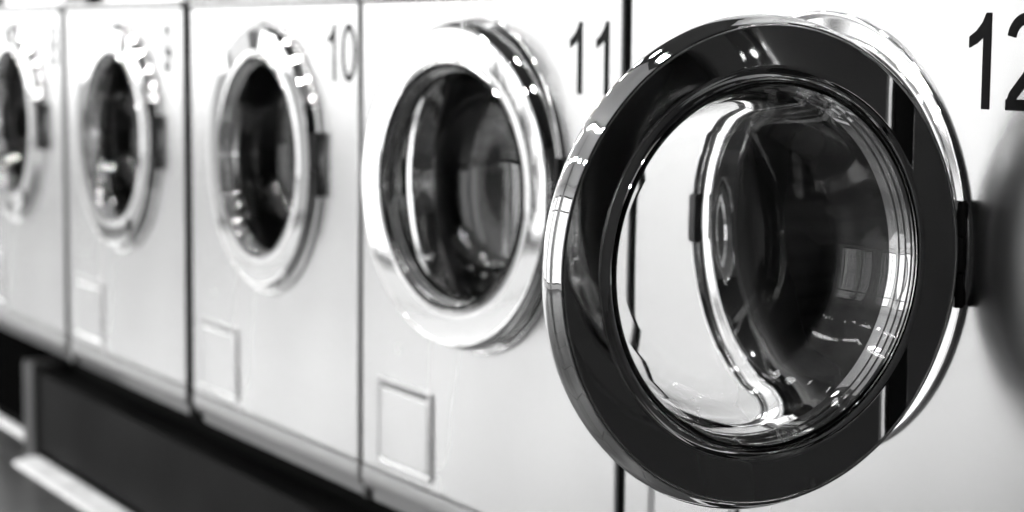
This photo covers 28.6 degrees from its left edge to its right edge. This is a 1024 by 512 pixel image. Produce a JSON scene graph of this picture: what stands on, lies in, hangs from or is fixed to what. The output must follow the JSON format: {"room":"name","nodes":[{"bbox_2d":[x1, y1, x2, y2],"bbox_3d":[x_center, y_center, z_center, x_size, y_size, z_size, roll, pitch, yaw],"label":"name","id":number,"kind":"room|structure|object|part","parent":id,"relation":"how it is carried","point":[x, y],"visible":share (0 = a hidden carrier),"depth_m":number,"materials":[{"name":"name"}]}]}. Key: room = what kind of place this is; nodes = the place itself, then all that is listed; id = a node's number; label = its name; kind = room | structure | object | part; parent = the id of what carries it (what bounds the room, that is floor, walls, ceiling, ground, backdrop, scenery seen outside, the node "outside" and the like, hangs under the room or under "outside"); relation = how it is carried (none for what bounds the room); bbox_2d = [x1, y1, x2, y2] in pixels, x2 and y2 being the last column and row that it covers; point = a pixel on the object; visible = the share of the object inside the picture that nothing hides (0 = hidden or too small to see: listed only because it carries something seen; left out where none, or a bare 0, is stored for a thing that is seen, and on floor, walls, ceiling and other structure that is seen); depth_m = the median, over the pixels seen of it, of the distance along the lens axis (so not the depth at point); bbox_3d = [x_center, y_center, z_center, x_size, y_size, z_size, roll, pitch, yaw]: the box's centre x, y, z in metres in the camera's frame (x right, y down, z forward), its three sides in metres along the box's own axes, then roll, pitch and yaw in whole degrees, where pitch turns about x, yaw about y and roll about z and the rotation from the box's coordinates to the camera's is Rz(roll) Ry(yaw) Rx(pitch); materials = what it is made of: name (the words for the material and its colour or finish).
{"room":"laundry","nodes":[
{"label":"laundry","id":0,"kind":"room"},
{"bbox_2d":[0,426,140,511],"bbox_3d":[-2.241,0.654,2.993,5.180,0.100,11.200,-3,7,-30],"label":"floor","id":1,"kind":"structure","parent":0,"point":[19,491],"depth_m":4.19,"materials":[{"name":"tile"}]},
{"bbox_2d":[0,415,23,439],"bbox_3d":[-1.176,0.416,4.777,0.023,0.012,0.538,-3,7,-30],"label":"sill","id":2,"kind":"structure","parent":1,"relation":"on","point":[5,423],"depth_m":4.82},
{"bbox_2d":[0,0,92,362],"bbox_3d":[-0.793,-0.283,4.428,0.639,0.923,0.686,-3,7,-30],"label":"washing machine","id":3,"kind":"object","parent":1,"relation":"on","point":[33,204],"depth_m":4.16,"materials":[{"name":"metal"}]},
{"bbox_2d":[0,50,28,193],"bbox_3d":[-1.026,-0.287,4.303,0.114,0.306,0.306,-3,7,-30],"label":"glass bowl","id":4,"kind":"object","parent":3,"relation":"on","point":[14,64],"depth_m":4.39,"materials":[{"name":"clear"}]},
{"bbox_3d":[-1.062,-0.285,4.282,0.029,0.412,0.412,-3,7,-30],"label":"door","id":5,"kind":"part","parent":3,"relation":"part of","materials":[{"name":"silver metal"}]},
{"bbox_3d":[-0.797,0.146,4.494,0.620,0.056,0.650,-3,7,-30],"label":"rail","id":6,"kind":"part","parent":3,"relation":"part of","materials":[{"name":"silver metal"}]},
{"bbox_3d":[-0.867,-0.239,4.011,0.044,0.910,0.032,-3,7,-30],"label":"filler strip","id":7,"kind":"part","parent":3,"relation":"part of","materials":[{"name":"white metal"}]},
{"bbox_2d":[12,456,127,511],"bbox_3d":[0.035,0.667,2.515,0.054,0.016,4.490,-3,7,-30],"label":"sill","id":8,"kind":"structure","parent":1,"relation":"on","point":[54,478],"depth_m":4.18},
{"bbox_2d":[64,0,189,414],"bbox_3d":[-0.463,-0.218,3.850,0.646,0.923,0.643,-3,7,-30],"label":"washing machine","id":9,"kind":"object","parent":1,"relation":"on","point":[127,62],"visible":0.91,"depth_m":3.68,"materials":[{"name":"metal"}]},
{"bbox_2d":[82,53,139,219],"bbox_3d":[-0.691,-0.221,3.716,0.114,0.306,0.306,-3,7,-31],"label":"glass bowl","id":10,"kind":"object","parent":9,"relation":"on","point":[110,81],"depth_m":3.80,"materials":[{"name":"clear"}]},
{"bbox_3d":[-0.727,-0.219,3.695,0.029,0.412,0.412,-3,7,-31],"label":"door","id":11,"kind":"part","parent":9,"relation":"part of","materials":[{"name":"silver metal"}]},
{"bbox_3d":[-0.456,0.212,3.902,0.620,0.056,0.643,-3,7,-30],"label":"rail","id":12,"kind":"part","parent":9,"relation":"part of","materials":[{"name":"silver metal"}]},
{"bbox_2d":[0,328,399,511],"bbox_3d":[0.143,0.494,2.906,0.555,0.280,5.090,-3,7,-30],"label":"plinth","id":13,"kind":"object","parent":1,"relation":"on","point":[149,453],"visible":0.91,"depth_m":3.88,"materials":[{"name":"black"}]},
{"bbox_3d":[-1.162,0.278,4.772,0.007,0.227,0.535,-3,7,-30],"label":"kick panel","id":14,"kind":"part","parent":13,"relation":"part of","materials":[{"name":"black"}]},
{"bbox_3d":[-1.044,0.343,4.484,0.075,0.222,0.080,-3,7,-30],"label":"post","id":15,"kind":"part","parent":13,"relation":"part of","materials":[{"name":"grey metal"}]},
{"bbox_3d":[0.094,0.557,2.523,0.065,0.174,4.465,-3,7,-30],"label":"kick panel","id":16,"kind":"part","parent":13,"relation":"part of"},
{"bbox_2d":[186,0,381,498],"bbox_3d":[-0.125,-0.153,3.271,0.639,0.923,0.702,-3,7,-30],"label":"washing machine","id":17,"kind":"object","parent":1,"relation":"on","point":[277,85],"depth_m":3.10,"materials":[{"name":"metal"}]},
{"bbox_3d":[-0.527,-0.173,3.423,0.044,0.910,0.036,-3,7,-30],"label":"seal strip","id":18,"kind":"part","parent":17,"relation":"part of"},
{"bbox_2d":[218,58,294,255],"bbox_3d":[-0.349,-0.155,3.131,0.114,0.306,0.306,-3,7,-30],"label":"glass bowl","id":19,"kind":"object","parent":17,"relation":"on","point":[256,96],"depth_m":3.22,"materials":[{"name":"clear"}]},
{"bbox_3d":[-0.385,-0.154,3.110,0.029,0.412,0.412,-3,7,-30],"label":"door","id":20,"kind":"part","parent":17,"relation":"part of","materials":[{"name":"silver metal"}]},
{"bbox_3d":[-0.115,0.279,3.312,0.620,0.056,0.652,-3,7,-30],"label":"rail","id":21,"kind":"part","parent":17,"relation":"part of","materials":[{"name":"silver metal"}]},
{"bbox_3d":[-0.190,-0.108,2.838,0.044,0.910,0.011,-3,7,-30],"label":"filler strip","id":22,"kind":"part","parent":17,"relation":"part of","materials":[{"name":"white metal"}]},
{"bbox_2d":[362,0,631,511],"bbox_3d":[0.198,-0.085,2.662,0.688,0.923,0.680,-3,7,-30],"label":"washing machine","id":23,"kind":"object","parent":1,"relation":"on","point":[474,111],"depth_m":2.57,"materials":[{"name":"metal"}]},
{"bbox_3d":[0.220,0.344,2.732,0.620,0.056,0.664,-3,7,-30],"label":"rail","id":24,"kind":"part","parent":23,"relation":"part of","materials":[{"name":"silver metal"}]},
{"bbox_2d":[381,64,522,309],"bbox_3d":[-0.035,-0.089,2.535,0.114,0.306,0.306,-4,8,-37],"label":"glass bowl","id":25,"kind":"object","parent":23,"relation":"on","point":[452,134],"depth_m":2.60,"materials":[{"name":"clear"}]},
{"bbox_3d":[-0.069,-0.086,2.510,0.029,0.412,0.412,-4,8,-37],"label":"door","id":26,"kind":"part","parent":23,"relation":"part of","materials":[{"name":"silver metal"}]},
{"bbox_3d":[0.148,-0.042,2.253,0.044,0.910,0.015,-3,7,-30],"label":"seal strip","id":27,"kind":"part","parent":23,"relation":"part of","materials":[{"name":"black rubber"}]},
{"bbox_2d":[542,0,1023,511],"bbox_3d":[0.376,-0.013,1.998,1.044,0.923,0.654,-3,7,-30],"label":"washing machine","id":28,"kind":"object","parent":1,"relation":"on","point":[783,261],"visible":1,"depth_m":1.73,"materials":[{"name":"metal"}]},
{"bbox_2d":[611,79,916,449],"bbox_3d":[0.186,0.003,1.696,0.306,0.306,0.114,-3,7,-29],"label":"glass bowl","id":29,"kind":"object","parent":28,"relation":"on","point":[764,231],"depth_m":1.72,"materials":[{"name":"clear glass"}]}
]}

